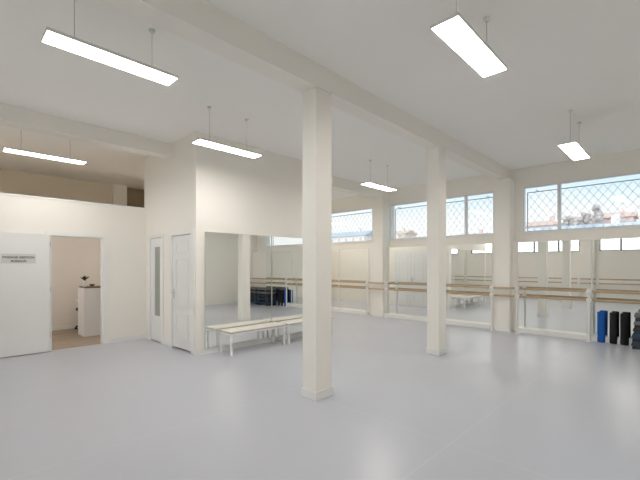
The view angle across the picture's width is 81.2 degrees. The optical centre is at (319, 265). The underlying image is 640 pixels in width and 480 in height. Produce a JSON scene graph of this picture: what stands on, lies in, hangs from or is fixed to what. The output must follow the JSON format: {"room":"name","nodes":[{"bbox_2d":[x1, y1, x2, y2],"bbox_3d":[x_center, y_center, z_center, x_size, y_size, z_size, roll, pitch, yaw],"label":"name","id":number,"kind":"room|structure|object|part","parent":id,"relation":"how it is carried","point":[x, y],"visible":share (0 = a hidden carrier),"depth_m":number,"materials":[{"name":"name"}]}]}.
{"room":"exercise studio","nodes":[
{"label":"exercise studio","id":0,"kind":"room"},
{"bbox_2d":[0,169,143,203],"bbox_3d":[-5.301,-0.375,11.213,0.250,3.790,10.450,0,0,44],"label":"wall","id":1,"kind":"structure","parent":0,"point":[13,182],"depth_m":9.51,"materials":[{"name":"beige paint"}]},
{"bbox_2d":[112,184,126,205],"bbox_3d":[-5.675,-0.375,10.565,0.120,3.790,0.360,0,0,44],"label":"pilaster","id":2,"kind":"object","parent":1,"relation":"attached to","point":[119,192],"visible":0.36,"depth_m":10.51,"materials":[{"name":"beige paint"}]},
{"bbox_2d":[127,187,143,207],"bbox_3d":[-5.161,-1.560,11.136,0.060,1.360,1.165,0,0,44],"label":"shutter","id":3,"kind":"object","parent":1,"relation":"attached to","point":[135,197],"visible":0.19,"depth_m":10.90,"materials":[{"name":"brown wood"}]},
{"bbox_2d":[0,194,145,338],"bbox_3d":[-5.048,0.175,6.426,0.100,2.690,3.950,0,0,44],"label":"wall partition","id":4,"kind":"structure","parent":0,"point":[124,227],"depth_m":7.35,"materials":[{"name":"beige paint"}]},
{"bbox_2d":[0,232,50,357],"bbox_3d":[-5.032,0.479,6.266,0.094,2.058,0.863,0,0,44],"label":"door","id":5,"kind":"structure","parent":4,"relation":"in","point":[25,289],"depth_m":6.31,"materials":[{"name":"white paint"}]},
{"bbox_3d":[-5.048,-0.115,6.258,0.004,0.160,0.460,0,0,44],"label":"sign plate","id":6,"kind":"part","parent":5,"relation":"part of","materials":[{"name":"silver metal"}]},
{"bbox_2d":[0,192,145,208],"bbox_3d":[-5.049,-1.185,6.427,0.135,0.030,3.950,0,0,44],"label":"trim","id":7,"kind":"structure","parent":4,"relation":"on","point":[0,192],"depth_m":6.81,"materials":[{"name":"white paint"}]},
{"bbox_2d":[4,334,145,357],"bbox_3d":[-5.007,1.475,6.386,0.014,0.090,3.950,0,0,44],"label":"baseboard","id":8,"kind":"structure","parent":4,"relation":"attached to","point":[143,336],"depth_m":7.50,"materials":[{"name":"white paint"}]},
{"bbox_2d":[46,231,106,350],"bbox_3d":[-4.517,0.455,6.956,0.118,2.130,0.970,0,0,44],"label":"trim","id":9,"kind":"structure","parent":4,"relation":"attached to","point":[103,237],"depth_m":7.22,"materials":[{"name":"white paint"}]},
{"bbox_2d":[52,236,100,325],"bbox_3d":[-5.737,0.175,9.299,0.100,2.690,7.100,0,0,44],"label":"wall","id":10,"kind":"structure","parent":0,"point":[73,258],"depth_m":8.97,"materials":[{"name":"paint"}]},
{"bbox_2d":[52,324,77,330],"bbox_3d":[-5.696,1.470,9.259,0.015,0.100,7.100,0,0,44],"label":"baseboard","id":11,"kind":"structure","parent":10,"relation":"attached to","point":[63,327],"depth_m":8.87,"materials":[{"name":"white paint"}]},
{"bbox_2d":[144,131,302,349],"bbox_3d":[-1.764,-0.375,8.252,2.250,3.790,3.250,0,0,44],"label":"wall","id":12,"kind":"structure","parent":0,"point":[262,195],"depth_m":6.99,"materials":[{"name":"beige paint"}]},
{"bbox_2d":[148,233,163,343],"bbox_3d":[-3.239,0.445,7.478,0.720,2.150,0.118,0,0,44],"label":"door","id":13,"kind":"structure","parent":12,"relation":"in","point":[155,241],"depth_m":7.48,"materials":[{"name":"white paint"}]},
{"bbox_3d":[-3.223,0.315,7.437,0.260,1.370,0.012,0,0,44],"label":"pane","id":14,"kind":"part","parent":13,"relation":"part of","materials":[{"name":"grey glass"}]},
{"bbox_2d":[146,334,195,355],"bbox_3d":[-2.858,1.475,7.039,2.150,0.090,0.014,0,0,44],"label":"baseboard","id":15,"kind":"structure","parent":12,"relation":"attached to","point":[165,342],"depth_m":7.08,"materials":[{"name":"white paint"}]},
{"bbox_2d":[169,228,194,354],"bbox_3d":[-2.453,0.445,6.694,0.980,2.150,0.142,0,0,44],"label":"door","id":16,"kind":"structure","parent":12,"relation":"in","point":[181,242],"depth_m":6.67,"materials":[{"name":"white paint"}]},
{"bbox_3d":[-2.469,0.450,6.678,0.480,1.760,0.012,0,0,44],"label":"moulding","id":17,"kind":"part","parent":16,"relation":"part of","materials":[{"name":"white paint"}]},
{"bbox_2d":[204,232,271,348],"bbox_3d":[-1.469,0.422,6.920,0.032,2.005,1.455,0,0,44],"label":"wall mirror","id":18,"kind":"object","parent":12,"relation":"attached to","point":[237,267],"visible":1,"depth_m":6.85,"materials":[{"name":"white mirror"}]},
{"bbox_2d":[196,332,302,355],"bbox_3d":[-0.949,1.475,7.466,0.014,0.090,3.264,0,0,44],"label":"baseboard","id":19,"kind":"structure","parent":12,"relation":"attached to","point":[293,335],"depth_m":7.00,"materials":[{"name":"white paint"}]},
{"bbox_2d":[272,236,302,336],"bbox_3d":[-0.457,0.422,7.961,0.026,2.005,1.440,0,0,44],"label":"wall mirror","id":20,"kind":"object","parent":12,"relation":"attached to","point":[287,253],"visible":0.64,"depth_m":7.73,"materials":[{"name":"white mirror"}]},
{"bbox_2d":[0,311,639,479],"bbox_3d":[-0.648,1.580,6.675,13.250,0.120,10.950,0,0,44],"label":"floor","id":21,"kind":"structure","parent":0,"point":[497,405],"depth_m":3.92,"materials":[{"name":"grey plastic"}]},
{"bbox_2d":[75,286,100,336],"bbox_3d":[-4.910,0.991,8.618,0.835,1.058,1.120,0,0,44],"label":"reception desk","id":22,"kind":"object","parent":21,"relation":"on","point":[89,297],"depth_m":8.05,"materials":[{"name":"white laminate"}]},
{"bbox_2d":[81,276,88,286],"bbox_3d":[-5.153,0.335,8.174,0.173,0.254,0.111,0,0,-32],"label":"potted plant","id":23,"kind":"object","parent":22,"relation":"on","point":[84,283],"visible":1,"depth_m":8.15,"materials":[{"name":"green plant"}]},
{"bbox_2d":[79,286,100,287],"bbox_3d":[-4.785,0.473,8.510,0.505,0.023,1.100,0,0,44],"label":"countertop","id":24,"kind":"structure","parent":22,"relation":"on","point":[79,286],"depth_m":8.15,"materials":[{"name":"brown wood"}]},
{"bbox_2d":[220,322,285,355],"bbox_3d":[-1.204,1.320,6.839,0.355,0.400,1.210,0,0,44],"label":"bench","id":25,"kind":"object","parent":21,"relation":"on","point":[273,325],"visible":1,"depth_m":6.64,"materials":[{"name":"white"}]},
{"bbox_3d":[-1.722,1.327,6.532,0.036,0.370,0.036,0,0,44],"label":"leg","id":26,"kind":"part","parent":25,"relation":"part of","materials":[{"name":"white metal"}]},
{"bbox_3d":[-1.498,1.327,6.313,0.036,0.370,0.036,0,0,44],"label":"leg","id":27,"kind":"part","parent":25,"relation":"part of","materials":[{"name":"white metal"}]},
{"bbox_3d":[-1.204,1.162,6.839,0.343,0.040,1.198,0,0,44],"label":"seat frame","id":28,"kind":"part","parent":25,"relation":"part of","materials":[{"name":"white metal"}]},
{"bbox_3d":[-1.204,1.131,6.839,0.355,0.022,1.210,0,0,44],"label":"seat","id":29,"kind":"part","parent":25,"relation":"part of","materials":[{"name":"beige wood"}]},
{"bbox_3d":[-0.685,1.327,7.147,0.036,0.370,0.036,0,0,44],"label":"leg","id":30,"kind":"part","parent":25,"relation":"part of","materials":[{"name":"white metal"}]},
{"bbox_2d":[277,317,333,343],"bbox_3d":[-0.282,1.320,7.784,0.355,0.400,1.290,0,0,44],"label":"bench","id":31,"kind":"object","parent":21,"relation":"on","point":[294,322],"visible":0.55,"depth_m":7.43,"materials":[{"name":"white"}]},
{"bbox_3d":[-0.829,1.327,7.448,0.036,0.370,0.036,0,0,44],"label":"leg","id":32,"kind":"part","parent":31,"relation":"part of","materials":[{"name":"white metal"}]},
{"bbox_3d":[-0.605,1.327,7.230,0.036,0.370,0.036,0,0,44],"label":"leg","id":33,"kind":"part","parent":31,"relation":"part of","materials":[{"name":"white metal"}]},
{"bbox_3d":[-0.282,1.131,7.784,0.355,0.022,1.290,0,0,44],"label":"seat","id":34,"kind":"part","parent":31,"relation":"part of","materials":[{"name":"beige wood"}]},
{"bbox_2d":[301,87,332,400],"bbox_3d":[-0.034,-0.245,4.362,0.246,3.530,0.283,0,0,44],"label":"column","id":35,"kind":"structure","parent":21,"relation":"on","point":[317,103],"depth_m":4.28,"materials":[{"name":"beige paint"}]},
{"bbox_2d":[426,146,446,355],"bbox_3d":[2.015,-0.245,6.463,0.246,3.530,0.283,0,0,44],"label":"column","id":36,"kind":"structure","parent":21,"relation":"on","point":[436,156],"depth_m":6.37,"materials":[{"name":"beige paint"}]},
{"bbox_2d":[332,280,639,341],"bbox_3d":[3.352,0.984,9.415,10.360,1.073,0.108,0,0,44],"label":"ballet barre","id":37,"kind":"object","parent":21,"relation":"on","point":[589,291],"visible":0.71,"depth_m":8.36,"materials":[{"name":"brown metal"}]},
{"bbox_3d":[0.557,0.690,12.142,2.440,0.050,0.050,0,0,44],"label":"rail","id":38,"kind":"part","parent":37,"relation":"part of","materials":[{"name":"brown wood"}]},
{"bbox_3d":[0.557,0.515,12.142,2.440,0.050,0.050,0,0,44],"label":"rail","id":39,"kind":"part","parent":37,"relation":"part of","materials":[{"name":"brown wood"}]},
{"bbox_3d":[1.430,0.984,11.290,0.110,1.073,0.108,0,0,44],"label":"post","id":40,"kind":"part","parent":37,"relation":"part of","materials":[{"name":"white metal"}]},
{"bbox_3d":[1.677,0.515,11.049,0.690,0.050,0.050,0,0,44],"label":"rail","id":41,"kind":"part","parent":37,"relation":"part of","materials":[{"name":"brown wood"}]},
{"bbox_3d":[1.924,0.984,10.808,0.110,1.073,0.108,0,0,44],"label":"post","id":42,"kind":"part","parent":37,"relation":"part of","materials":[{"name":"white metal"}]},
{"bbox_3d":[2.450,0.690,10.295,1.470,0.050,0.050,0,0,44],"label":"rail","id":43,"kind":"part","parent":37,"relation":"part of","materials":[{"name":"brown wood"}]},
{"bbox_3d":[2.450,0.515,10.295,1.470,0.050,0.050,0,0,44],"label":"rail","id":44,"kind":"part","parent":37,"relation":"part of","materials":[{"name":"brown wood"}]},
{"bbox_3d":[3.502,0.690,9.268,1.470,0.050,0.050,0,0,44],"label":"rail","id":45,"kind":"part","parent":37,"relation":"part of","materials":[{"name":"brown wood"}]},
{"bbox_3d":[3.502,0.515,9.268,1.470,0.050,0.050,0,0,44],"label":"rail","id":46,"kind":"part","parent":37,"relation":"part of","materials":[{"name":"brown wood"}]},
{"bbox_3d":[4.028,0.984,8.755,0.110,1.073,0.108,0,0,44],"label":"post","id":47,"kind":"part","parent":37,"relation":"part of","materials":[{"name":"white metal"}]},
{"bbox_3d":[4.225,0.690,8.563,0.550,0.050,0.050,0,0,44],"label":"rail","id":48,"kind":"part","parent":37,"relation":"part of","materials":[{"name":"brown wood"}]},
{"bbox_3d":[4.225,0.515,8.563,0.550,0.050,0.050,0,0,44],"label":"rail","id":49,"kind":"part","parent":37,"relation":"part of","materials":[{"name":"brown wood"}]},
{"bbox_3d":[4.422,0.984,8.371,0.110,1.073,0.108,0,0,44],"label":"post","id":50,"kind":"part","parent":37,"relation":"part of","materials":[{"name":"white metal"}]},
{"bbox_3d":[4.894,0.690,7.910,1.320,0.050,0.050,0,0,44],"label":"rail","id":51,"kind":"part","parent":37,"relation":"part of","materials":[{"name":"brown wood"}]},
{"bbox_3d":[4.894,0.515,7.910,1.320,0.050,0.050,0,0,44],"label":"rail","id":52,"kind":"part","parent":37,"relation":"part of","materials":[{"name":"brown wood"}]},
{"bbox_3d":[5.367,0.984,7.449,0.110,1.073,0.108,0,0,44],"label":"post","id":53,"kind":"part","parent":37,"relation":"part of","materials":[{"name":"white metal"}]},
{"bbox_3d":[6.194,0.690,6.643,2.310,0.050,0.050,0,0,44],"label":"rail","id":54,"kind":"part","parent":37,"relation":"part of","materials":[{"name":"brown wood"}]},
{"bbox_3d":[6.194,0.515,6.643,2.310,0.050,0.050,0,0,44],"label":"rail","id":55,"kind":"part","parent":37,"relation":"part of","materials":[{"name":"brown wood"}]},
{"bbox_2d":[597,311,604,342],"bbox_3d":[5.583,1.220,7.413,0.132,0.600,0.132,0,0,44],"label":"foam roller","id":56,"kind":"object","parent":21,"relation":"on","point":[600,315],"visible":1,"depth_m":7.36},
{"bbox_2d":[609,312,616,343],"bbox_3d":[5.716,1.220,7.277,0.120,0.600,0.120,0,0,44],"label":"foam roller","id":57,"kind":"object","parent":21,"relation":"on","point":[612,316],"visible":1,"depth_m":7.24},
{"bbox_2d":[620,313,628,345],"bbox_3d":[5.830,1.220,7.151,0.132,0.600,0.132,0,0,44],"label":"foam roller","id":58,"kind":"object","parent":21,"relation":"on","point":[624,317],"visible":1,"depth_m":7.10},
{"bbox_2d":[631,341,639,349],"bbox_3d":[6.034,1.452,6.701,0.675,0.135,0.355,0,0,44],"label":"stepper","id":59,"kind":"object","parent":21,"relation":"on","point":[635,345],"visible":0.86,"depth_m":6.77,"materials":[{"name":"blue plastic"}]},
{"bbox_2d":[631,334,639,341],"bbox_3d":[6.034,1.317,6.701,0.675,0.135,0.355,0,0,44],"label":"stepper","id":60,"kind":"object","parent":59,"relation":"on","point":[635,337],"visible":0.9,"depth_m":6.77,"materials":[{"name":"blue plastic"}]},
{"bbox_2d":[633,327,639,334],"bbox_3d":[6.041,1.190,6.694,0.655,0.121,0.335,0,0,44],"label":"stepper","id":61,"kind":"object","parent":60,"relation":"on","point":[636,330],"visible":0.87,"depth_m":6.77,"materials":[{"name":"black plastic"}]},
{"bbox_2d":[633,321,639,327],"bbox_3d":[6.045,1.069,6.690,0.645,0.121,0.325,0,0,44],"label":"stepper","id":62,"kind":"object","parent":61,"relation":"on","point":[636,324],"visible":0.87,"depth_m":6.77,"materials":[{"name":"grey plastic"}]},
{"bbox_2d":[634,311,639,320],"bbox_3d":[6.048,0.931,6.687,0.636,0.153,0.316,0,0,44],"label":"stepper","id":63,"kind":"object","parent":62,"relation":"on","point":[637,314],"visible":1,"depth_m":6.77,"materials":[{"name":"grey plastic"}]},
{"bbox_2d":[0,0,639,199],"bbox_3d":[-0.648,-2.370,6.675,13.250,0.200,10.950,0,0,44],"label":"ceiling","id":64,"kind":"structure","parent":0,"point":[582,57],"depth_m":4.58,"materials":[{"name":"white paint"}]},
{"bbox_2d":[2,146,86,164],"bbox_3d":[-4.359,-2.000,5.957,0.225,0.540,1.060,0,0,44],"label":"pendant lamp","id":65,"kind":"object","parent":64,"relation":"hanging from","point":[5,148],"visible":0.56,"depth_m":5.88,"materials":[{"name":"white metal"}]},
{"bbox_2d":[0,103,171,158],"bbox_3d":[-4.239,-2.152,5.637,0.260,0.235,3.950,0,0,44],"label":"beam","id":66,"kind":"structure","parent":64,"relation":"attached to","point":[10,116],"depth_m":5.93,"materials":[{"name":"paint"}]},
{"bbox_2d":[41,0,177,85],"bbox_3d":[-1.844,-2.055,3.373,0.225,0.430,1.060,0,0,44],"label":"pendant lamp","id":67,"kind":"object","parent":64,"relation":"hanging from","point":[51,36],"visible":1,"depth_m":3.29,"materials":[{"name":"white metal"}]},
{"bbox_3d":[-2.067,-2.059,3.144,0.024,0.382,0.024,0,0,44],"label":"cord","id":68,"kind":"part","parent":67,"relation":"part of","materials":[{"name":"grey metal"}]},
{"bbox_2d":[42,30,176,84],"bbox_3d":[-1.844,-1.842,3.373,0.213,0.003,1.048,0,0,44],"label":"diffuser","id":69,"kind":"object","parent":67,"relation":"attached to","point":[56,38],"depth_m":3.29,"materials":[{"name":"white plastic"}]},
{"bbox_2d":[192,106,261,157],"bbox_3d":[-1.360,-2.000,5.573,0.225,0.540,1.060,0,0,44],"label":"pendant lamp","id":70,"kind":"object","parent":64,"relation":"hanging from","point":[200,141],"visible":1,"depth_m":5.48,"materials":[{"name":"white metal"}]},
{"bbox_3d":[-1.583,-2.004,5.344,0.024,0.492,0.024,0,0,44],"label":"cord","id":71,"kind":"part","parent":70,"relation":"part of","materials":[{"name":"grey metal"}]},
{"bbox_2d":[193,140,261,157],"bbox_3d":[-1.360,-1.732,5.573,0.213,0.003,1.048,0,0,44],"label":"diffuser","id":72,"kind":"object","parent":70,"relation":"attached to","point":[208,143],"depth_m":5.52,"materials":[{"name":"white plastic"}]},
{"bbox_2d":[99,0,510,179],"bbox_3d":[0.826,-2.140,5.236,0.230,0.260,10.450,0,0,44],"label":"beam","id":73,"kind":"structure","parent":64,"relation":"attached to","point":[200,23],"depth_m":3.88,"materials":[{"name":"paint"}]},
{"bbox_2d":[332,176,389,198],"bbox_3d":[0.845,-2.140,10.247,0.340,0.260,3.250,0,0,44],"label":"beam","id":74,"kind":"structure","parent":64,"relation":"attached to","point":[338,184],"depth_m":10.25,"materials":[{"name":"paint"}]},
{"bbox_2d":[360,160,396,190],"bbox_3d":[1.312,-2.000,8.262,0.225,0.540,1.060,0,0,44],"label":"pendant lamp","id":75,"kind":"object","parent":64,"relation":"hanging from","point":[370,184],"visible":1,"depth_m":8.18,"materials":[{"name":"white metal"}]},
{"bbox_2d":[362,183,393,190],"bbox_3d":[1.312,-1.732,8.262,0.213,0.003,1.048,0,0,44],"label":"diffuser","id":76,"kind":"object","parent":75,"relation":"attached to","point":[374,185],"depth_m":8.18,"materials":[{"name":"white plastic"}]},
{"bbox_2d":[430,0,507,77],"bbox_3d":[1.309,-2.055,3.203,0.225,0.430,1.060,0,0,44],"label":"pendant lamp","id":77,"kind":"object","parent":64,"relation":"hanging from","point":[454,30],"visible":1,"depth_m":3.12,"materials":[{"name":"white metal"}]},
{"bbox_2d":[558,110,589,159],"bbox_3d":[3.886,-2.000,5.695,0.225,0.540,1.060,0,0,44],"label":"pendant lamp","id":78,"kind":"object","parent":64,"relation":"hanging from","point":[574,150],"visible":1,"depth_m":5.62,"materials":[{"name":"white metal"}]},
{"bbox_2d":[559,142,588,159],"bbox_3d":[3.886,-1.732,5.695,0.213,0.003,1.048,0,0,44],"label":"diffuser","id":79,"kind":"object","parent":78,"relation":"attached to","point":[574,150],"depth_m":5.62,"materials":[{"name":"white plastic"}]},
{"bbox_2d":[332,149,639,248],"bbox_3d":[3.087,-0.375,10.504,13.250,3.790,0.250,0,0,44],"label":"wall","id":80,"kind":"structure","parent":0,"point":[624,162],"depth_m":8.74,"materials":[{"name":"beige paint"}]},
{"bbox_2d":[332,212,371,241],"bbox_3d":[0.886,-1.215,13.009,2.922,1.132,0.261,0,0,44],"label":"safety net","id":81,"kind":"object","parent":80,"relation":"attached to","point":[365,212],"visible":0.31,"depth_m":12.94,"materials":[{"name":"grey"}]},
{"bbox_2d":[332,207,372,243],"bbox_3d":[0.744,-1.282,12.649,2.660,1.095,0.119,0,0,44],"label":"window","id":82,"kind":"structure","parent":80,"relation":"in","point":[371,207],"depth_m":12.17,"materials":[{"name":"white"}]},
{"bbox_3d":[0.722,-0.750,12.627,2.660,0.030,0.055,0,0,44],"label":"sill","id":83,"kind":"part","parent":82,"relation":"part of","materials":[{"name":"white paint"}]},
{"bbox_2d":[372,197,389,316],"bbox_3d":[1.847,-0.245,11.273,0.384,3.530,0.382,0,0,44],"label":"pilaster","id":84,"kind":"object","parent":80,"relation":"attached to","point":[381,206],"visible":0.84,"depth_m":11.12,"materials":[{"name":"beige paint"}]},
{"bbox_2d":[389,191,494,240],"bbox_3d":[3.214,-1.282,10.240,3.080,1.095,0.119,0,0,44],"label":"window","id":85,"kind":"structure","parent":80,"relation":"in","point":[466,234],"depth_m":9.70,"materials":[{"name":"white"}]},
{"bbox_3d":[3.192,-0.750,10.217,3.080,0.030,0.055,0,0,44],"label":"sill","id":86,"kind":"part","parent":85,"relation":"part of","materials":[{"name":"white paint"}]},
{"bbox_2d":[395,196,492,238],"bbox_3d":[3.409,-1.215,10.547,3.152,1.132,0.261,0,0,44],"label":"safety net","id":87,"kind":"object","parent":80,"relation":"attached to","point":[487,196],"visible":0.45,"depth_m":10.48,"materials":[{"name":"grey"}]},
{"bbox_2d":[494,178,514,331],"bbox_3d":[4.358,-0.245,8.803,0.349,3.530,0.412,0,0,44],"label":"pilaster","id":88,"kind":"object","parent":80,"relation":"attached to","point":[504,188],"visible":0.89,"depth_m":8.66,"materials":[{"name":"beige paint"}]},
{"bbox_2d":[521,172,639,233],"bbox_3d":[5.830,-1.282,7.688,3.090,1.095,0.119,0,0,44],"label":"window","id":89,"kind":"structure","parent":80,"relation":"in","point":[559,185],"depth_m":8.21,"materials":[{"name":"white"}]},
{"bbox_3d":[5.808,-0.750,7.665,3.090,0.030,0.055,0,0,44],"label":"sill","id":90,"kind":"part","parent":89,"relation":"part of","materials":[{"name":"white paint"}]},
{"bbox_2d":[527,179,639,230],"bbox_3d":[6.152,-1.215,7.871,3.307,1.132,0.261,0,0,44],"label":"safety net","id":91,"kind":"object","parent":80,"relation":"attached to","point":[632,179],"visible":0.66,"depth_m":8.29,"materials":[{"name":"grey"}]},
{"bbox_2d":[332,236,639,330],"bbox_3d":[2.934,0.482,10.347,12.750,2.075,0.190,0,0,44],"label":"wall","id":92,"kind":"structure","parent":0,"point":[514,243],"depth_m":8.98,"materials":[{"name":"beige paint"}]},
{"bbox_2d":[332,249,338,310],"bbox_3d":[0.125,0.490,12.835,1.255,2.060,0.170,0,0,44],"label":"wall mirror","id":93,"kind":"object","parent":92,"relation":"attached to","point":[335,252],"visible":0.32,"depth_m":12.55,"materials":[{"name":"white mirror"}]},
{"bbox_2d":[336,248,369,314],"bbox_3d":[1.027,0.490,11.955,1.255,2.060,0.170,0,0,44],"label":"wall mirror","id":94,"kind":"object","parent":92,"relation":"attached to","point":[354,264],"visible":0.98,"depth_m":11.98,"materials":[{"name":"white mirror"}]},
{"bbox_2d":[384,246,426,321],"bbox_3d":[2.459,0.490,10.558,1.455,2.060,0.170,0,0,44],"label":"wall mirror","id":95,"kind":"object","parent":92,"relation":"attached to","point":[408,264],"visible":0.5,"depth_m":10.63,"materials":[{"name":"white mirror"}]},
{"bbox_2d":[446,243,492,328],"bbox_3d":[3.545,0.490,9.498,1.570,2.060,0.170,0,0,44],"label":"wall mirror","id":96,"kind":"object","parent":92,"relation":"attached to","point":[466,264],"visible":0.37,"depth_m":9.38,"materials":[{"name":"white mirror"}]},
{"bbox_3d":[3.596,0.438,9.550,1.570,1.955,0.024,0,0,44],"label":"edge trim","id":97,"kind":"part","parent":96,"relation":"part of","materials":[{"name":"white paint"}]},
{"bbox_2d":[515,239,591,340],"bbox_3d":[5.005,0.490,8.074,1.400,2.060,0.170,0,0,44],"label":"wall mirror","id":98,"kind":"object","parent":92,"relation":"attached to","point":[558,264],"visible":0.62,"depth_m":8.09,"materials":[{"name":"white mirror"}]},
{"bbox_2d":[591,237,639,345],"bbox_3d":[6.011,0.490,7.093,1.400,2.060,0.170,0,0,44],"label":"wall mirror","id":99,"kind":"object","parent":92,"relation":"attached to","point":[615,261],"visible":0.69,"depth_m":7.36,"materials":[{"name":"white mirror"}]},
{"label":"outside","id":100,"kind":"structure","parent":0,"visible":0},
{"bbox_3d":[-9.079,2.120,19.334,280.000,0.200,135.000,0,0,44],"label":"ground","id":101,"kind":"structure","parent":100,"visible":0},
{"bbox_2d":[526,214,639,230],"bbox_3d":[32.670,-1.877,45.663,12.800,8.102,7.800,0,0,44],"label":"house","id":102,"kind":"structure","parent":101,"relation":"on","point":[614,220],"depth_m":43.66,"materials":[{"name":"grey"}]},
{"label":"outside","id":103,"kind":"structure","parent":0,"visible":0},
{"bbox_3d":[28.801,-4.026,101.128,300.000,12.293,95.000,0,0,44],"label":"hill","id":104,"kind":"object","parent":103,"visible":0},
{"bbox_2d":[332,228,371,241],"bbox_3d":[9.840,-7.798,118.925,17.800,7.642,8.800,0,0,44],"label":"house","id":105,"kind":"structure","parent":104,"relation":"on","point":[351,234],"depth_m":114.51,"materials":[{"name":"grey"}]},
{"bbox_2d":[396,227,417,237],"bbox_3d":[25.692,-9.648,123.718,10.800,5.400,7.800,0,0,44],"label":"house","id":106,"kind":"structure","parent":104,"relation":"on","point":[412,233],"depth_m":119.72,"materials":[{"name":"beige"}]},
{"bbox_2d":[458,229,490,234],"bbox_3d":[42.566,-7.198,103.066,8.800,5.186,7.800,0,0,44],"label":"house","id":107,"kind":"structure","parent":104,"relation":"on","point":[480,230],"depth_m":101.38,"materials":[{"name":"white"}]},
{"bbox_2d":[526,216,562,229],"bbox_3d":[52.300,-8.415,87.983,9.800,5.971,7.800,0,0,44],"label":"house","id":108,"kind":"structure","parent":104,"relation":"on","point":[550,223],"depth_m":85.87,"materials":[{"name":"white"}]},
{"bbox_2d":[562,215,573,225],"bbox_3d":[53.440,-8.039,80.562,2.331,5.538,2.445,0,0,44],"label":"tree","id":109,"kind":"object","parent":104,"relation":"on","point":[567,222],"visible":0.62,"depth_m":80.12,"materials":[{"name":"white plant"}]},
{"bbox_2d":[576,212,590,224],"bbox_3d":[57.253,-8.629,81.192,2.762,5.901,2.512,0,0,44],"label":"tree","id":110,"kind":"object","parent":104,"relation":"on","point":[584,221],"visible":0.72,"depth_m":80.43,"materials":[{"name":"white plant"}]},
{"bbox_2d":[573,211,593,224],"bbox_3d":[64.974,-10.028,92.383,7.800,6.191,7.800,0,0,44],"label":"house","id":111,"kind":"structure","parent":104,"relation":"on","point":[592,212],"depth_m":90.60,"materials":[{"name":"grey"}]},
{"bbox_2d":[592,204,602,223],"bbox_3d":[58.369,-9.164,78.595,2.136,7.455,2.288,0,0,44],"label":"tree","id":112,"kind":"object","parent":104,"relation":"on","point":[598,215],"visible":0.88,"depth_m":78.09,"materials":[{"name":"white plant"}]},
{"bbox_2d":[590,207,637,223],"bbox_3d":[64.049,-9.144,81.411,7.800,6.568,6.800,0,0,44],"label":"house","id":113,"kind":"structure","parent":104,"relation":"on","point":[606,216],"depth_m":79.48,"materials":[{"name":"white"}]}
]}

